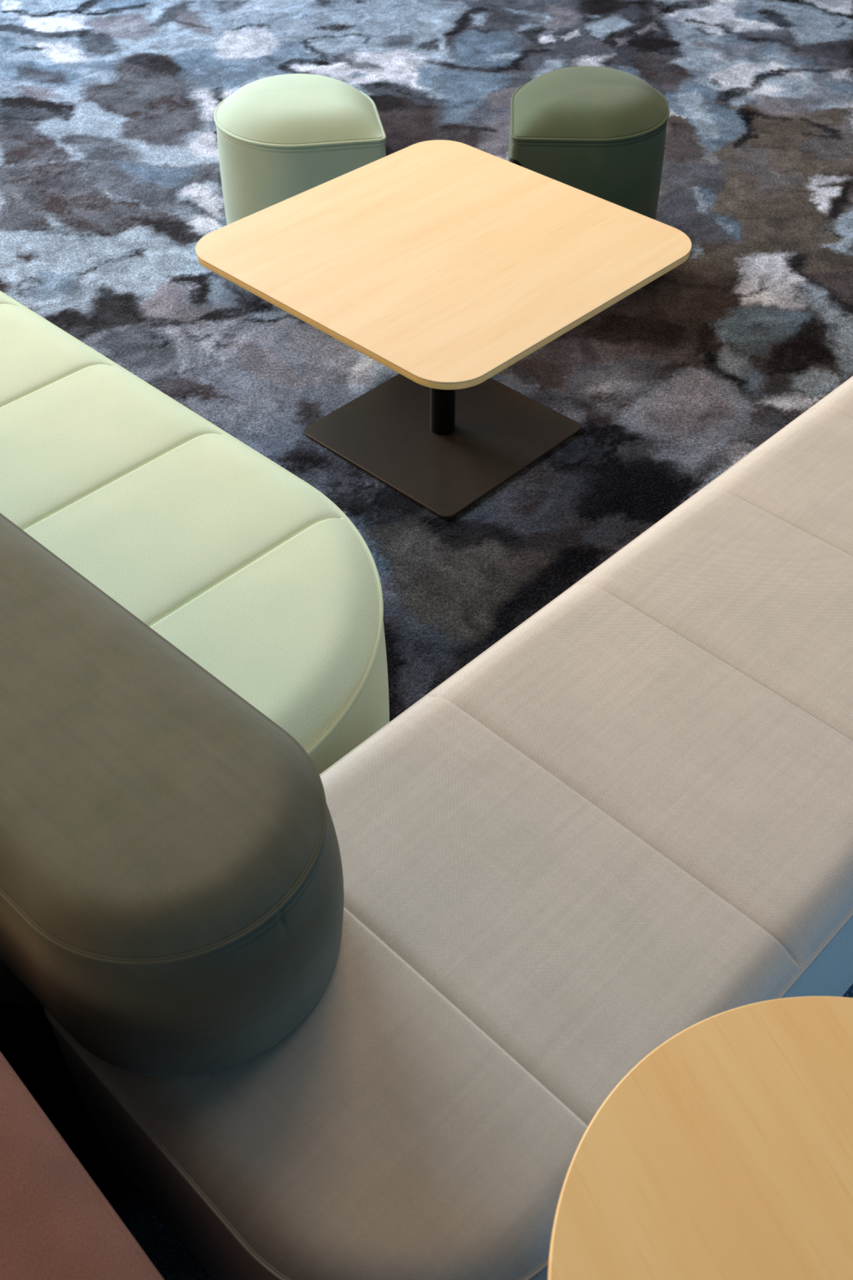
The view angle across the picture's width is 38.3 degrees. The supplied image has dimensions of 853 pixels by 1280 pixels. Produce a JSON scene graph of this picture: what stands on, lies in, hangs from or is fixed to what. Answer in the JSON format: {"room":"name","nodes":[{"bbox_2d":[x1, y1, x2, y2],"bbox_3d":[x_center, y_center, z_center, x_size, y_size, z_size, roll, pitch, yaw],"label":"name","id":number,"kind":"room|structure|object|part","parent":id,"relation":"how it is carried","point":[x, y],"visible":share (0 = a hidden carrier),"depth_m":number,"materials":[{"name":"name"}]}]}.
{"room":"lounge area","nodes":[
{"label":"lounge area","id":0,"kind":"room"},
{"bbox_2d":[0,0,852,1279],"bbox_3d":[-0.007,-1.252,3.700,12.000,0.001,13.000,0,45,0],"label":"floor","id":1,"kind":"structure","parent":0,"point":[110,178],"depth_m":3.57,"materials":[{"name":"carpet"}]},
{"bbox_2d":[0,1052,164,1279],"bbox_3d":[-0.535,0.704,1.258,0.412,0.695,1.712,-33,54,-29],"label":"seat","id":2,"kind":"object","parent":1,"relation":"on","point":[56,1224],"visible":1,"depth_m":1.01,"materials":[{"name":"brown fabric"}]},
{"bbox_2d":[0,291,389,1009],"bbox_3d":[-1.028,-0.242,2.372,2.316,0.460,0.916,34,54,29],"label":"upholstered bench","id":3,"kind":"object","parent":1,"relation":"on","point":[243,566],"visible":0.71,"depth_m":1.98,"materials":[{"name":"mint leather"}]},
{"bbox_2d":[213,73,386,225],"bbox_3d":[-0.345,-1.262,3.370,0.432,0.484,0.436,-7,45,-6],"label":"stool","id":4,"kind":"object","parent":1,"relation":"on","point":[280,138],"visible":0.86,"depth_m":3.14,"materials":[{"name":"pale mint leather"}]},
{"bbox_2d":[195,139,691,519],"bbox_3d":[0.038,-0.673,2.782,0.800,0.481,0.800,35,55,30],"label":"coffee table","id":5,"kind":"object","parent":1,"relation":"on","point":[446,264],"visible":1,"depth_m":2.64,"materials":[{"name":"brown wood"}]},
{"bbox_3d":[0.039,-0.506,2.950,0.484,0.008,0.484,34,54,29],"label":"plate","id":6,"kind":"part","parent":5,"relation":"part of","materials":[{"name":"black metal"}]},
{"bbox_2d":[44,376,852,1279],"bbox_3d":[0.620,0.091,2.030,0.636,0.460,2.458,35,55,30],"label":"upholstered bench","id":7,"kind":"object","parent":1,"relation":"on","point":[624,825],"visible":0.7,"depth_m":1.50,"materials":[{"name":"beige fabric"}]},
{"bbox_2d":[0,512,343,1077],"bbox_3d":[-0.780,-0.076,1.686,1.744,0.272,0.360,33,54,29],"label":"backrest","id":8,"kind":"object","parent":7,"relation":"on","point":[171,881],"visible":1,"depth_m":1.26,"materials":[{"name":"green fabric"}]},
{"bbox_2d":[507,66,669,219],"bbox_3d":[0.434,-1.291,3.394,0.422,0.484,0.454,2,45,2],"label":"stool","id":9,"kind":"object","parent":1,"relation":"on","point":[600,132],"visible":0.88,"depth_m":3.16,"materials":[{"name":"dark green leather"}]},
{"bbox_2d":[547,995,852,1279],"bbox_3d":[0.362,0.763,1.187,0.533,0.705,0.533,-16,47,-15],"label":"side table","id":10,"kind":"object","parent":1,"relation":"on","point":[726,1153],"visible":1,"depth_m":1.02,"materials":[{"name":"brown wood"}]}
]}

